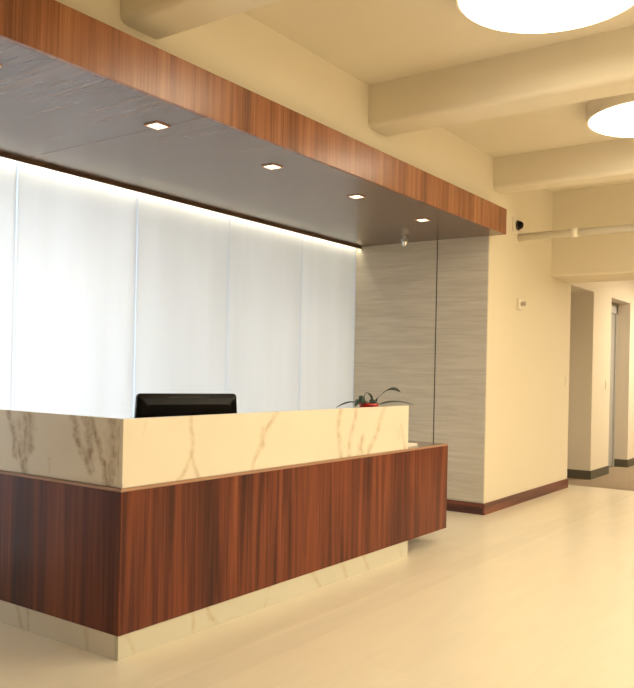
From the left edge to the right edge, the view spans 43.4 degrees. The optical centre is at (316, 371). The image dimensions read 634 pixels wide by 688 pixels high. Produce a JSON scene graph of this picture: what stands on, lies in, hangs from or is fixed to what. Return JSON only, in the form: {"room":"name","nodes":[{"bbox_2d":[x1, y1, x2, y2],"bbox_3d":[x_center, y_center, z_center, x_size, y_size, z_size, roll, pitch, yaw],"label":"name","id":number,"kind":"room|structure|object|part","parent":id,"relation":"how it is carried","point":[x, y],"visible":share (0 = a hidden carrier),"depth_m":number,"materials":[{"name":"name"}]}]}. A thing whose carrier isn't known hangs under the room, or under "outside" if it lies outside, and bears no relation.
{"room":"lobby","nodes":[
{"label":"lobby","id":0,"kind":"room"},
{"bbox_2d":[0,0,506,248],"bbox_3d":[-1.775,-1.431,3.706,1.566,0.256,9.935,1,0,35],"label":"soffit","id":1,"kind":"object","parent":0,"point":[156,125],"depth_m":4.68,"materials":[{"name":"brown wood"}]},
{"bbox_3d":[-1.775,-1.431,3.706,1.566,0.256,9.935,1,0,35],"label":"canopy","id":2,"kind":"part","parent":1,"relation":"part of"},
{"bbox_3d":[-0.282,-1.293,5.033,0.100,0.006,0.100,1,0,35],"label":"downlight","id":3,"kind":"part","parent":1,"relation":"part of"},
{"bbox_3d":[0.291,-1.281,5.840,0.100,0.006,0.100,1,0,35],"label":"downlight","id":4,"kind":"part","parent":1,"relation":"part of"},
{"bbox_2d":[401,236,408,246],"bbox_3d":[0.829,-1.225,7.524,0.074,0.094,0.074,1,0,35],"label":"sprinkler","id":5,"kind":"object","parent":1,"relation":"attached to","point":[404,240],"visible":1,"depth_m":7.50,"materials":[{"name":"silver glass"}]},
{"bbox_3d":[0.887,-1.268,6.680,0.100,0.006,0.100,1,0,35],"label":"downlight","id":6,"kind":"part","parent":1,"relation":"part of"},
{"bbox_2d":[0,466,633,687],"bbox_3d":[4.125,1.436,5.636,11.750,0.100,20.000,1,0,35],"label":"floor","id":7,"kind":"structure","parent":0,"point":[538,592],"depth_m":4.09,"materials":[{"name":"beige tile"}]},
{"bbox_2d":[0,405,447,660],"bbox_3d":[-0.457,0.755,5.208,1.292,1.070,3.243,1,0,35],"label":"reception desk","id":8,"kind":"object","parent":7,"relation":"on","point":[120,538],"visible":1,"depth_m":3.96,"materials":[{"name":"brown wood"}]},
{"bbox_3d":[-1.391,0.842,3.894,1.292,0.636,0.020,1,0,35],"label":"panel","id":9,"kind":"part","parent":8,"relation":"part of","materials":[{"name":"brown wood"}]},
{"bbox_2d":[134,393,236,417],"bbox_3d":[-0.725,0.324,4.474,0.632,0.398,0.190,1,0,-33],"label":"monitor","id":10,"kind":"object","parent":8,"relation":"on","point":[147,405],"visible":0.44,"depth_m":4.43,"materials":[{"name":"black plastic"}]},
{"bbox_2d":[168,397,210,397],"bbox_3d":[-0.714,0.148,4.463,0.260,0.007,0.010,1,0,-33],"label":"vent","id":11,"kind":"object","parent":10,"relation":"attached to","point":[168,397],"depth_m":4.46,"materials":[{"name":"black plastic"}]},
{"bbox_3d":[0.065,0.873,4.848,0.020,0.636,3.223,1,0,35],"label":"panel","id":12,"kind":"part","parent":8,"relation":"part of","materials":[{"name":"brown wood"}]},
{"bbox_2d":[336,387,412,407],"bbox_3d":[0.507,0.333,5.862,0.797,0.431,0.282,1,0,-36],"label":"potted plant","id":13,"kind":"object","parent":8,"relation":"on","point":[361,402],"visible":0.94,"depth_m":5.70,"materials":[{"name":"green plant"}]},
{"bbox_3d":[0.367,0.388,5.712,0.146,0.316,0.146,1,0,35],"label":"pot","id":14,"kind":"part","parent":13,"relation":"part of","materials":[{"name":"red ceramic"}]},
{"bbox_2d":[408,443,416,446],"bbox_3d":[0.668,0.542,5.858,0.075,0.020,0.160,1,0,35],"label":"card stack","id":15,"kind":"object","parent":8,"relation":"on","point":[409,444],"visible":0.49,"depth_m":5.85,"materials":[{"name":"white paper"}]},
{"bbox_3d":[-1.488,1.259,5.642,0.025,0.020,6.350,1,0,35],"label":"trim","id":16,"kind":"structure","parent":7,"relation":"on","visible":0},
{"bbox_2d":[0,157,18,409],"bbox_3d":[-2.196,-0.056,4.601,0.010,2.580,1.004,1,0,35],"label":"glass panel","id":17,"kind":"object","parent":16,"relation":"on","point":[9,169],"visible":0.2,"depth_m":4.96,"materials":[{"name":"white glass"}]},
{"bbox_2d":[14,162,138,418],"bbox_3d":[-1.619,-0.044,5.415,0.010,2.580,0.990,1,0,35],"label":"glass panel","id":18,"kind":"object","parent":16,"relation":"on","point":[77,237],"visible":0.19,"depth_m":5.37,"materials":[{"name":"white glass"}]},
{"bbox_2d":[134,192,229,412],"bbox_3d":[-1.042,-0.032,6.228,0.010,2.580,1.004,1,0,35],"label":"glass panel","id":19,"kind":"object","parent":16,"relation":"on","point":[183,250],"visible":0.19,"depth_m":6.18,"materials":[{"name":"white glass"}]},
{"bbox_2d":[227,216,302,412],"bbox_3d":[-0.458,-0.019,7.052,0.010,2.580,1.014,1,0,35],"label":"glass panel","id":20,"kind":"object","parent":16,"relation":"on","point":[265,261],"visible":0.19,"depth_m":7.02,"materials":[{"name":"white glass"}]},
{"bbox_2d":[299,235,355,409],"bbox_3d":[0.107,-0.008,7.847,0.010,2.580,0.935,1,0,35],"label":"glass panel","id":21,"kind":"object","parent":16,"relation":"on","point":[328,291],"visible":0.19,"depth_m":7.81,"materials":[{"name":"white glass"}]},
{"bbox_2d":[55,0,633,503],"bbox_3d":[1.544,-0.333,7.494,0.180,3.330,20.000,1,0,35],"label":"wall","id":22,"kind":"structure","parent":0,"point":[528,348],"depth_m":7.69,"materials":[{"name":"beige paint"}]},
{"bbox_2d":[120,0,279,39],"bbox_3d":[2.807,-1.780,1.306,8.995,0.385,0.265,1,0,35],"label":"beam","id":23,"kind":"structure","parent":22,"relation":"attached to","point":[156,19],"depth_m":3.71,"materials":[{"name":"beige paint"}]},
{"bbox_2d":[368,26,633,135],"bbox_3d":[4.111,-1.795,3.142,8.995,0.300,0.280,1,0,35],"label":"beam","id":24,"kind":"structure","parent":22,"relation":"attached to","point":[601,65],"depth_m":5.06,"materials":[{"name":"beige paint"}]},
{"bbox_2d":[512,217,523,232],"bbox_3d":[1.998,-1.451,7.883,0.073,0.136,0.155,1,0,35],"label":"security camera","id":25,"kind":"object","parent":22,"relation":"attached to","point":[517,225],"visible":1,"depth_m":7.88,"materials":[{"name":"beige plastic"}]},
{"bbox_3d":[1.972,-1.451,7.899,0.012,0.136,0.150,1,0,35],"label":"mounting plate","id":26,"kind":"part","parent":25,"relation":"part of","materials":[{"name":"beige plastic"}]},
{"bbox_2d":[517,299,526,309],"bbox_3d":[2.065,-0.672,8.002,0.070,0.110,0.125,1,0,35],"label":"wall sensor","id":27,"kind":"object","parent":22,"relation":"attached to","point":[520,303],"visible":1,"depth_m":7.98,"materials":[{"name":"beige plastic"}]},
{"bbox_2d":[483,478,567,514],"bbox_3d":[2.239,1.294,8.352,0.016,0.105,2.416,1,0,35],"label":"baseboard","id":28,"kind":"structure","parent":22,"relation":"attached to","point":[499,504],"depth_m":8.15,"materials":[{"name":"brown wood"}]},
{"bbox_2d":[493,138,633,193],"bbox_3d":[5.384,-1.768,4.936,8.995,0.300,0.240,1,0,35],"label":"beam","id":29,"kind":"structure","parent":22,"relation":"attached to","point":[613,160],"depth_m":7.06,"materials":[{"name":"beige paint"}]},
{"bbox_2d":[565,376,567,385],"bbox_3d":[2.898,0.115,9.248,0.014,0.116,0.076,1,0,35],"label":"light switch","id":30,"kind":"object","parent":22,"relation":"attached to","point":[566,377],"visible":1,"depth_m":9.24,"materials":[{"name":"beige plastic"}]},
{"bbox_2d":[517,224,633,240],"bbox_3d":[5.687,-1.266,5.377,8.995,0.092,0.092,1,0,35],"label":"pipe","id":31,"kind":"object","parent":22,"relation":"attached to","point":[572,232],"visible":1,"depth_m":7.61,"materials":[{"name":"beige metal"}]},
{"bbox_2d":[567,284,593,470],"bbox_3d":[2.908,0.158,9.940,0.769,2.405,0.960,1,0,35],"label":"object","id":32,"kind":"structure","parent":22,"relation":"attached to","point":[582,299],"depth_m":10.17,"materials":[{"name":"beige paint"}]},
{"bbox_2d":[551,183,633,282],"bbox_3d":[6.457,-1.429,6.457,8.995,0.935,0.690,1,0,35],"label":"beam","id":33,"kind":"structure","parent":22,"relation":"attached to","point":[601,257],"depth_m":8.53,"materials":[{"name":"beige paint"}]},
{"bbox_2d":[567,458,633,479],"bbox_3d":[5.172,1.353,13.010,0.608,0.110,6.764,1,0,35],"label":"baseboard","id":34,"kind":"structure","parent":22,"relation":"attached to","point":[571,473],"depth_m":10.28,"materials":[{"name":"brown wood"}]},
{"bbox_2d":[608,303,617,466],"bbox_3d":[4.074,0.202,11.270,0.132,2.365,1.000,1,0,35],"label":"door","id":35,"kind":"structure","parent":22,"relation":"in","point":[614,308],"depth_m":11.59,"materials":[{"name":"grey paint"}]},
{"bbox_2d":[608,297,630,459],"bbox_3d":[3.926,0.179,11.375,0.769,2.405,1.040,1,0,35],"label":"trim","id":36,"kind":"structure","parent":22,"relation":"attached to","point":[623,319],"depth_m":11.60,"materials":[{"name":"beige paint"}]},
{"bbox_2d":[243,0,633,191],"bbox_3d":[4.196,-2.003,5.636,11.750,0.120,20.000,1,0,35],"label":"ceiling","id":37,"kind":"structure","parent":0,"point":[372,41],"depth_m":4.91,"materials":[{"name":"beige paint"}]},
{"bbox_2d":[455,0,633,33],"bbox_3d":[1.167,-1.939,3.965,0.946,0.134,0.946,1,0,35],"label":"ceiling light","id":38,"kind":"object","parent":37,"relation":"attached to","point":[510,16],"visible":1,"depth_m":4.16,"materials":[{"name":"white plastic"}]},
{"bbox_2d":[586,93,633,137],"bbox_3d":[2.474,-1.912,5.839,0.946,0.134,0.946,1,0,35],"label":"ceiling light","id":39,"kind":"object","parent":37,"relation":"attached to","point":[613,116],"visible":0.94,"depth_m":5.81,"materials":[{"name":"white plastic"}]},
{"bbox_3d":[0.491,-0.355,8.261,2.425,3.330,0.148,1,0,35],"label":"wall partition","id":40,"kind":"structure","parent":0,"visible":0},
{"bbox_2d":[353,240,436,441],"bbox_3d":[0.753,-0.032,7.972,0.939,2.485,0.012,1,0,35],"label":"wall panel","id":41,"kind":"object","parent":40,"relation":"attached to","point":[395,294],"visible":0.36,"depth_m":7.93,"materials":[{"name":"laminate"}]},
{"bbox_2d":[433,240,437,442],"bbox_3d":[1.142,-0.023,7.698,0.011,2.484,0.008,1,0,35],"label":"trim","id":42,"kind":"structure","parent":40,"relation":"attached to","point":[437,240],"depth_m":7.69,"materials":[{"name":"black plastic"}]},
{"bbox_2d":[434,236,488,503],"bbox_3d":[1.359,-0.019,7.542,0.522,2.485,0.012,1,0,35],"label":"wall panel","id":43,"kind":"object","parent":40,"relation":"attached to","point":[463,263],"visible":0.8,"depth_m":7.52,"materials":[{"name":"laminate"}]},
{"bbox_2d":[447,499,482,514],"bbox_3d":[0.945,1.267,7.799,1.455,0.105,0.016,1,0,35],"label":"baseboard","id":44,"kind":"structure","parent":40,"relation":"attached to","point":[452,505],"depth_m":7.47,"materials":[{"name":"brown wood"}]}
]}

